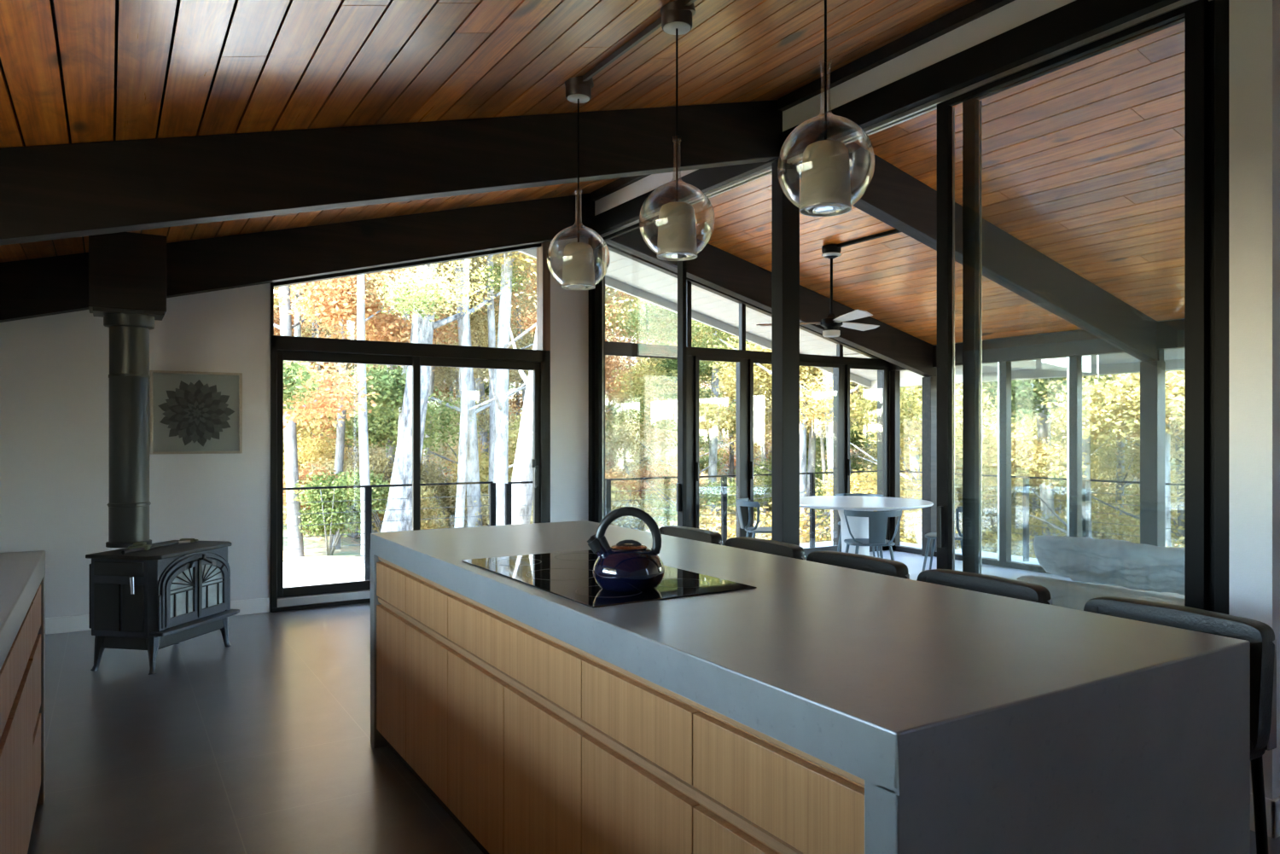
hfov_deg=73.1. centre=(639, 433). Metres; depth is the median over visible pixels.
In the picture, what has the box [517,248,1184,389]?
trim
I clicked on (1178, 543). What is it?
shrub
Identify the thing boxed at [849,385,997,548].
tree
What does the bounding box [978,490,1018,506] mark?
tree
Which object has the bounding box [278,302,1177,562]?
ground
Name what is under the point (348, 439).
shrub
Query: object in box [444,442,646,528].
shrub
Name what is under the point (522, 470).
tree
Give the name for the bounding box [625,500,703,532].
shrub
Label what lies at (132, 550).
poker
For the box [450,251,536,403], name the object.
tree
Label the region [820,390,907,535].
tree
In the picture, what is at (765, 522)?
shrub
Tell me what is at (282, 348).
door
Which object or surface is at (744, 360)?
window
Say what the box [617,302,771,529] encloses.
tree
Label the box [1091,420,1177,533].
tree
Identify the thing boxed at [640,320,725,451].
tree
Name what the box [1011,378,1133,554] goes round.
tree
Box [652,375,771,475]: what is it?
tree
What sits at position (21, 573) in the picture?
countertop
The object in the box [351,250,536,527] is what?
tree
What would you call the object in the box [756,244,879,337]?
ceiling fan
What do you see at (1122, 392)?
tree
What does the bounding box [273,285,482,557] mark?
tree
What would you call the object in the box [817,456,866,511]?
shrub
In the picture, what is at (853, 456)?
tree
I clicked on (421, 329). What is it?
tree
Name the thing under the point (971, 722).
countertop
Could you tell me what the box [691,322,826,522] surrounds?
tree
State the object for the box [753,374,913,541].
tree
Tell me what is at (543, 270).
window
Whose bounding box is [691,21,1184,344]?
ceiling
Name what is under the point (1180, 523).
tree
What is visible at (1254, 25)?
wall
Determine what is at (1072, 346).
window
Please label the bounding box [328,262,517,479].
tree
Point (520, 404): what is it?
tree
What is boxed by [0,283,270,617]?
wall
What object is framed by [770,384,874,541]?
tree
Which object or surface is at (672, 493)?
shrub
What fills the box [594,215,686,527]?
door
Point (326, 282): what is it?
tree
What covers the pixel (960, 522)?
shrub
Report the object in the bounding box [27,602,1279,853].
floor
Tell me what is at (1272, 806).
baseboard
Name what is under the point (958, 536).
dining chair
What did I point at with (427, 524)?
shrub
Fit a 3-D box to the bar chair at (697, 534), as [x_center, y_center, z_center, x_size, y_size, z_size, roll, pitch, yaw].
[0.084,0.898,3.987,0.486,0.896,0.450,0,0,-32]
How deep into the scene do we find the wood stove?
4.89 m
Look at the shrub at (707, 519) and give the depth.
16.37 m
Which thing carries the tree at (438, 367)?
on the ground
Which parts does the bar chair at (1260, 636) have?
backrest, seat, leg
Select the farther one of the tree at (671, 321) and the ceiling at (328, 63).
the tree at (671, 321)
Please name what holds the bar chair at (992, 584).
on the floor at (259, 743)
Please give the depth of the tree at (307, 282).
25.71 m
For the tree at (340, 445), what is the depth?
15.97 m
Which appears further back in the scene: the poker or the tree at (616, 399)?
the tree at (616, 399)
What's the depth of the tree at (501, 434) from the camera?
15.43 m
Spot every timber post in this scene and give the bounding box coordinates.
[921,376,936,557]
[1140,360,1165,546]
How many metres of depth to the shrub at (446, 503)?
18.41 m
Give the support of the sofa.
on the floor at (914, 562)
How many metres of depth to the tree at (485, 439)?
23.62 m
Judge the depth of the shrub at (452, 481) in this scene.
24.74 m
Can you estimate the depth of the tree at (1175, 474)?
14.09 m
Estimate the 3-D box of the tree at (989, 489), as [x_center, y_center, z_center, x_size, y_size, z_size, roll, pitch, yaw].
[9.653,0.476,22.683,3.643,11.460,4.932,0,0,39]
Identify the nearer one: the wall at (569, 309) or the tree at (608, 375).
the wall at (569, 309)
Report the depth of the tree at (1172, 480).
26.15 m
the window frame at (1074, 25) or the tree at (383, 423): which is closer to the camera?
the window frame at (1074, 25)
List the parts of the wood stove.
leg, panel, damper handle, leg, plate, stove door, door glass, arch moulding, arch moulding, stove door, door glass, leg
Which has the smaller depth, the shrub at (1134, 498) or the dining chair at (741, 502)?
the dining chair at (741, 502)
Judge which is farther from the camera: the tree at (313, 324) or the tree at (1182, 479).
the tree at (313, 324)
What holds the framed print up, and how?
attached to the wall at (55, 369)
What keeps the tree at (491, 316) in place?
on the ground
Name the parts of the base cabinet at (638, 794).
finger rail, drawer, door, finger rail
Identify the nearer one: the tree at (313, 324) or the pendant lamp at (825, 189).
the pendant lamp at (825, 189)
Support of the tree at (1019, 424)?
on the ground
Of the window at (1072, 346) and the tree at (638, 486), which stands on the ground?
the tree at (638, 486)
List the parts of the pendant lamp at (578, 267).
lamp shade, glass globe, cord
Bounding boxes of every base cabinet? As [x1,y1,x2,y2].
[0,647,13,853]
[7,603,33,853]
[28,584,40,820]
[376,556,418,780]
[406,570,461,828]
[448,589,588,853]
[581,651,701,853]
[692,702,864,853]
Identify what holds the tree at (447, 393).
on the ground
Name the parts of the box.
plate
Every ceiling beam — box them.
[0,99,1157,361]
[0,192,933,377]
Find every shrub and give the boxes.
[283,426,355,479]
[283,455,389,539]
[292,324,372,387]
[292,468,389,555]
[300,442,395,470]
[312,449,456,532]
[320,402,385,463]
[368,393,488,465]
[372,482,453,532]
[422,477,456,517]
[425,486,488,529]
[427,459,479,491]
[440,469,488,527]
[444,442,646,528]
[471,493,532,526]
[610,520,628,528]
[614,491,675,529]
[614,516,643,530]
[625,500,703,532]
[633,483,756,521]
[638,483,717,517]
[658,500,831,543]
[699,479,735,503]
[732,512,816,539]
[804,519,914,543]
[814,510,913,532]
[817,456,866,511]
[900,524,1035,558]
[954,458,1066,536]
[954,519,962,549]
[956,542,1036,558]
[1091,477,1177,541]
[1091,503,1177,545]
[1166,536,1184,547]
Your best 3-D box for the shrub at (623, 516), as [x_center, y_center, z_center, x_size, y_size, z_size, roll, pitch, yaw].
[-0.994,2.759,21.042,3.230,2.067,3.224,0,0,-20]
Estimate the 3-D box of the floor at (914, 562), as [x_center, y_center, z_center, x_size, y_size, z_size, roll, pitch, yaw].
[3.504,1.575,6.042,4.460,0.240,8.620,0,0,-32]
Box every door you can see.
[270,335,546,612]
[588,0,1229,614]
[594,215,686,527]
[936,0,1208,610]
[962,0,1215,611]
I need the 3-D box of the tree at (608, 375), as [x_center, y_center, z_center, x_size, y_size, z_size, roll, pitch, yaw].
[-0.094,-2.828,33.046,5.126,10.416,5.660,0,0,6]
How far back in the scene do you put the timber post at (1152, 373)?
8.05 m
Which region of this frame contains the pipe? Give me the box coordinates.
[103,313,154,547]
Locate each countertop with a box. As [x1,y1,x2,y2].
[0,550,45,805]
[370,520,1250,853]
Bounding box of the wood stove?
[85,540,239,674]
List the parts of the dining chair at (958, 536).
leg, leg, seat, leg, backrest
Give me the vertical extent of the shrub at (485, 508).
2.137 m
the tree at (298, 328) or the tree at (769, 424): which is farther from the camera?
the tree at (769, 424)
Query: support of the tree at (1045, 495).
on the ground
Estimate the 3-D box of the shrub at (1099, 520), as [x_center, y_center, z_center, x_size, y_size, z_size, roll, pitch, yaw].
[10.796,2.868,18.785,3.535,3.051,4.237,0,0,-3]
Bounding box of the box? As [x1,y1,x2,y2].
[88,232,166,320]
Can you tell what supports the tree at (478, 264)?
on the ground
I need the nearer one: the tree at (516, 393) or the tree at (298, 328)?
the tree at (298, 328)
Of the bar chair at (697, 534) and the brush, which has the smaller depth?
the bar chair at (697, 534)
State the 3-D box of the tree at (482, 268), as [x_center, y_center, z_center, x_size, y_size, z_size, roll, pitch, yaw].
[-7.303,-3.384,37.477,4.869,8.181,3.552,0,0,-33]
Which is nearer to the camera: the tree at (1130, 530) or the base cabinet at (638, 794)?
the base cabinet at (638, 794)
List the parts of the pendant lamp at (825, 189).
lamp shade, cord, glass globe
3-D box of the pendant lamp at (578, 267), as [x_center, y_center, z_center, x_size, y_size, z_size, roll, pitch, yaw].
[-0.305,-1.246,4.274,0.309,1.043,0.309,0,0,33]
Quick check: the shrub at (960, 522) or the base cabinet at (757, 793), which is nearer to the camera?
the base cabinet at (757, 793)
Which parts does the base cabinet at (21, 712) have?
drawer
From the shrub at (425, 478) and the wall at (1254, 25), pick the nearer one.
the wall at (1254, 25)
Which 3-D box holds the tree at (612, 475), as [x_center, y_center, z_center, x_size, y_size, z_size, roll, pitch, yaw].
[-3.304,-1.309,25.502,6.462,10.858,4.714,0,0,-3]
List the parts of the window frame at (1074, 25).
post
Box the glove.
[128,541,151,550]
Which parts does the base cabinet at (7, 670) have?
drawer, door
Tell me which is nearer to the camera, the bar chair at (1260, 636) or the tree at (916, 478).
the bar chair at (1260, 636)
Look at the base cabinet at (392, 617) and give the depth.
3.48 m
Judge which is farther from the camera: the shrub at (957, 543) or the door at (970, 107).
the shrub at (957, 543)
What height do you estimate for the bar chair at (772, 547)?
0.896 m
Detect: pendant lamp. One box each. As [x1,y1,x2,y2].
[546,75,610,290]
[639,0,715,261]
[777,0,874,216]
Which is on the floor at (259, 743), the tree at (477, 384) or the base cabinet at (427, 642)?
the base cabinet at (427, 642)
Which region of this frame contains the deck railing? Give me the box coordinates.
[283,481,495,584]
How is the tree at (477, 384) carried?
on the ground
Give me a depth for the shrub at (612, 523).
18.30 m
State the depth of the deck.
10.67 m
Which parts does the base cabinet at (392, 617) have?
finger rail, drawer, door, finger rail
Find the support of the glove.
on the wood stove
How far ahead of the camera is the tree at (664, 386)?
21.29 m
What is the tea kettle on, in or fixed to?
on the cooktop
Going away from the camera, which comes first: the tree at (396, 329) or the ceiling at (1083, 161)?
the ceiling at (1083, 161)
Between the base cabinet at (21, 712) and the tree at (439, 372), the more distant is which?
the tree at (439, 372)
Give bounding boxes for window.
[270,241,550,523]
[505,243,1184,561]
[889,319,1184,574]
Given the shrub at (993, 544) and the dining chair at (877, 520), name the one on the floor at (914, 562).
the dining chair at (877, 520)
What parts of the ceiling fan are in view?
blade, blade, blade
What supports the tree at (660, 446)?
on the ground
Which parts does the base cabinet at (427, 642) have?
finger rail, drawer, door, finger rail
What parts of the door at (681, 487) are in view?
handle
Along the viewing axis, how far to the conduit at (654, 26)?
3.86 m
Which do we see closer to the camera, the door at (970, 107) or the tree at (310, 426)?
the door at (970, 107)
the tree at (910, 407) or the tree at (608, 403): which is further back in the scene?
the tree at (608, 403)
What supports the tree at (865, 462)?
on the ground
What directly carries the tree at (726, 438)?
on the ground
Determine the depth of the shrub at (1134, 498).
21.05 m
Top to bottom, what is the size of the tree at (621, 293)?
13.592 m
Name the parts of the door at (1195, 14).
handle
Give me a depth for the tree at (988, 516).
18.29 m
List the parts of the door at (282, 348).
sill, sliding panel, sliding panel, handle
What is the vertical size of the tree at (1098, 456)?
8.966 m
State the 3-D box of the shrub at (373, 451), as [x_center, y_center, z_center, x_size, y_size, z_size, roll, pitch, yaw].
[-6.272,1.096,19.377,3.002,1.925,3.008,0,0,20]
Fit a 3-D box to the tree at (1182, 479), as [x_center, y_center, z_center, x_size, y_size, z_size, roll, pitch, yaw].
[9.556,1.367,11.601,4.625,9.845,4.444,0,0,-39]
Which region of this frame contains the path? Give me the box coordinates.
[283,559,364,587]
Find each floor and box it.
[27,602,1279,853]
[805,550,1085,583]
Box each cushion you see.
[1085,582,1184,598]
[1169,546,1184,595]
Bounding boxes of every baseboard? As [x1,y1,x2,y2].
[45,597,268,634]
[1250,792,1279,838]
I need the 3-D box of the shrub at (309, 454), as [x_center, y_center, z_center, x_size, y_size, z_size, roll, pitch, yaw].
[-7.936,0.417,18.628,3.277,2.360,2.734,0,0,-24]
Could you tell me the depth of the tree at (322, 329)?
20.72 m
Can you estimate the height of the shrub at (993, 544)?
2.984 m
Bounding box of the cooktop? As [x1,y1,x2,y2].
[461,549,756,608]
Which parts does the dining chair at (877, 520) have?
leg, leg, seat, backrest, leg, leg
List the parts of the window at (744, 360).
rail post, rail post, sash, sash handle, sash, rail post, sash handle, sash, rail post, deck railing, rail, sash handle, sash, rail post, rail post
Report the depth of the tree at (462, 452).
14.97 m
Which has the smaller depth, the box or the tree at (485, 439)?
the box
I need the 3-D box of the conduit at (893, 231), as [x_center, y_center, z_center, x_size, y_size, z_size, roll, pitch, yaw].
[2.129,-1.708,7.321,0.024,0.033,1.320,0,0,-32]
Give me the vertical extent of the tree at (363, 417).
9.571 m
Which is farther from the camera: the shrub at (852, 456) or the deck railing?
the shrub at (852, 456)
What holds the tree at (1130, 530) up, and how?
on the ground
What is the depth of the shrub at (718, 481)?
29.61 m
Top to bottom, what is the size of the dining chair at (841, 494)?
0.757 m
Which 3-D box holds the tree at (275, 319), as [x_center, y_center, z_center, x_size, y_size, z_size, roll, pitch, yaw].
[-9.189,-5.908,18.387,5.034,14.749,5.755,0,0,9]
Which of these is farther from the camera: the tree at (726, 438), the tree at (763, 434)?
the tree at (726, 438)
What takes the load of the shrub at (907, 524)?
on the ground
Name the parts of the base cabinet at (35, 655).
drawer, drawer, drawer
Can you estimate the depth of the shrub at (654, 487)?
23.84 m
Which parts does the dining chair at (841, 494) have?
leg, backrest, leg, leg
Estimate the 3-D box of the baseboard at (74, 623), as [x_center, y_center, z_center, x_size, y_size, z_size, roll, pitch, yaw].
[-2.542,1.290,6.670,4.820,0.110,0.014,0,0,-32]
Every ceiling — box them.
[0,0,974,262]
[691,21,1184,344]
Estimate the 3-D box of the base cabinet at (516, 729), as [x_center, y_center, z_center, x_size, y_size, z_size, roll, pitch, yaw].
[-0.131,0.930,2.662,0.620,0.830,0.965,0,0,-32]
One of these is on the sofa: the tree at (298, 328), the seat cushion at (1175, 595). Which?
the seat cushion at (1175, 595)
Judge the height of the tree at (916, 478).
12.409 m
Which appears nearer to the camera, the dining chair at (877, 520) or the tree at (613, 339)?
the dining chair at (877, 520)
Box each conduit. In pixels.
[582,0,696,81]
[837,228,901,248]
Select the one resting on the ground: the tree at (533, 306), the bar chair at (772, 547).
the tree at (533, 306)
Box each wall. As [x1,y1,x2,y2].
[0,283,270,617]
[550,236,590,522]
[594,0,1075,215]
[1229,0,1279,799]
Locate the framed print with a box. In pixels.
[149,370,242,454]
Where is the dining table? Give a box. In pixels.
[799,495,933,555]
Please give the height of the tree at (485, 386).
13.298 m
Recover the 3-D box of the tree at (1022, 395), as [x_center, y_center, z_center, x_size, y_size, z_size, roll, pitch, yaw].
[6.808,-0.400,14.772,6.693,13.306,6.917,0,0,-20]
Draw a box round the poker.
[121,540,190,554]
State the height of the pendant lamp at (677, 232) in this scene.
1.043 m
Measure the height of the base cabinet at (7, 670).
0.830 m
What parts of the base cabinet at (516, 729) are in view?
door, finger rail, drawer, finger rail, door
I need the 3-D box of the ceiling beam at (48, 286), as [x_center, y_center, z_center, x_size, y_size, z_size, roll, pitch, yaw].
[-0.557,-1.401,7.823,9.410,1.580,0.130,0,0,-32]
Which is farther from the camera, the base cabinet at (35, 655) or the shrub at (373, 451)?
the shrub at (373, 451)
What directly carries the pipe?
on the wood stove
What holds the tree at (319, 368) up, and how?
on the ground
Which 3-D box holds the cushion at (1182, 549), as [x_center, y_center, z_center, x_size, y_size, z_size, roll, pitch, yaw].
[3.216,0.790,4.620,0.335,0.357,0.800,0,0,-27]
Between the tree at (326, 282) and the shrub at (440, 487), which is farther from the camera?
the tree at (326, 282)
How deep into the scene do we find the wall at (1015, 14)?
4.81 m
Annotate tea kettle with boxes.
[587,506,664,593]
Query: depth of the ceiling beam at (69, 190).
4.42 m
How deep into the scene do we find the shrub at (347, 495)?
14.53 m
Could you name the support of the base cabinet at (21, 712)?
on the floor at (259, 743)
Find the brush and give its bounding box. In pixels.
[180,538,198,542]
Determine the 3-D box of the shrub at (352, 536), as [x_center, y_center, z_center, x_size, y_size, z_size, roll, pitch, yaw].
[-6.015,1.362,17.759,2.873,1.839,2.868,0,0,36]
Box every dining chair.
[735,498,771,538]
[835,493,884,558]
[843,509,902,560]
[922,504,982,570]
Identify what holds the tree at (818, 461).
on the ground
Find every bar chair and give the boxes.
[659,525,722,545]
[724,536,805,560]
[806,550,909,579]
[916,569,1052,605]
[1083,596,1276,853]
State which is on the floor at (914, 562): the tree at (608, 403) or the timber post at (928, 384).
the timber post at (928, 384)
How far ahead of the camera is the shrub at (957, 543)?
16.67 m
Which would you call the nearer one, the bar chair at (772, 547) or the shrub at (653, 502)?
the bar chair at (772, 547)
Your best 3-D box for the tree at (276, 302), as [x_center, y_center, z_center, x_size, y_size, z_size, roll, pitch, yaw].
[-12.743,-7.845,27.483,4.074,12.816,5.515,0,0,-7]
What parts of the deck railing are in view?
rail post, rail, rail post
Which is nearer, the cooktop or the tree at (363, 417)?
the cooktop
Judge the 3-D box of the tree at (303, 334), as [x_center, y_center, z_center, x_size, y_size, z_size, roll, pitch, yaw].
[-10.223,-1.904,26.964,3.113,2.686,3.731,0,0,24]
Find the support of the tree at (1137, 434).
on the ground
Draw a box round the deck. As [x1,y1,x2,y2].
[799,541,1040,565]
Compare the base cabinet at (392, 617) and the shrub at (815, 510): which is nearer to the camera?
the base cabinet at (392, 617)
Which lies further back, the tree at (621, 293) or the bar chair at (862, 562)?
the tree at (621, 293)
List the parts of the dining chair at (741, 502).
backrest, seat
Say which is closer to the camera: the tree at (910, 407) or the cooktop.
the cooktop
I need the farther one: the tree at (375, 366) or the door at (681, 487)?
the tree at (375, 366)
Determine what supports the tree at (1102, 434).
on the ground
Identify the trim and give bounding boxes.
[0,0,1181,354]
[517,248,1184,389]
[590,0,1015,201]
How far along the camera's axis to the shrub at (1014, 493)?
25.07 m
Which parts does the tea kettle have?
spout, handle, lid, lid knob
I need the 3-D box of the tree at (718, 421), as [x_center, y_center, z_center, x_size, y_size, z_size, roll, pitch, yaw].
[4.072,0.187,18.425,6.499,12.024,4.921,0,0,14]
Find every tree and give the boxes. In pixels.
[273,281,355,439]
[273,285,331,437]
[273,285,337,448]
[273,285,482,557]
[273,291,279,312]
[273,308,306,337]
[275,282,336,385]
[278,267,459,510]
[279,285,369,337]
[290,282,338,337]
[293,284,341,466]
[308,276,453,420]
[311,267,416,549]
[325,257,519,532]
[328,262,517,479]
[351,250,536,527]
[356,256,508,559]
[366,252,536,525]
[378,252,535,528]
[383,251,532,498]
[395,257,485,474]
[422,256,636,495]
[422,259,523,470]
[433,267,527,403]
[433,279,498,462]
[433,342,523,471]
[434,366,459,382]
[436,267,522,410]
[441,263,528,469]
[442,272,535,456]
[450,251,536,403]
[478,268,636,453]
[488,251,536,525]
[494,253,677,477]
[495,306,610,383]
[507,259,645,524]
[605,286,677,506]
[605,292,658,475]
[605,292,771,523]
[605,302,663,482]
[608,328,771,492]
[610,293,703,464]
[612,337,762,507]
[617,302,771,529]
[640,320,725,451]
[651,337,771,500]
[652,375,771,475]
[674,332,983,541]
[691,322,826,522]
[700,367,851,522]
[701,388,771,478]
[717,402,771,459]
[719,338,1013,541]
[730,418,861,511]
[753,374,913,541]
[762,366,1066,544]
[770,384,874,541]
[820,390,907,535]
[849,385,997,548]
[849,403,906,483]
[849,417,877,462]
[850,384,1036,541]
[868,378,1105,536]
[954,383,1063,544]
[978,373,1139,538]
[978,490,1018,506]
[981,399,1140,539]
[984,412,1109,548]
[990,407,1117,471]
[1011,370,1184,547]
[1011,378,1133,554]
[1053,414,1140,488]
[1065,378,1184,546]
[1091,415,1184,547]
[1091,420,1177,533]
[1102,389,1184,547]
[1123,434,1175,480]
[1169,430,1175,455]
[1170,469,1175,482]
[1176,459,1184,505]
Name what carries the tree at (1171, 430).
on the ground
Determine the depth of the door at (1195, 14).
3.56 m
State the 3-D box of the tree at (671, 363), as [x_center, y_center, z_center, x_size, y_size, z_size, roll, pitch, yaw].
[0.563,0.418,22.597,5.542,11.018,5.728,0,0,-39]
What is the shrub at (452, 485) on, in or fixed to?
on the ground
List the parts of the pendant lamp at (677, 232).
cord, glass globe, lamp shade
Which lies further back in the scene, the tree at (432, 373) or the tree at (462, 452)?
the tree at (432, 373)
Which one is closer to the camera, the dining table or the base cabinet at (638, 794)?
the base cabinet at (638, 794)
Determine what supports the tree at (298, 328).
on the ground

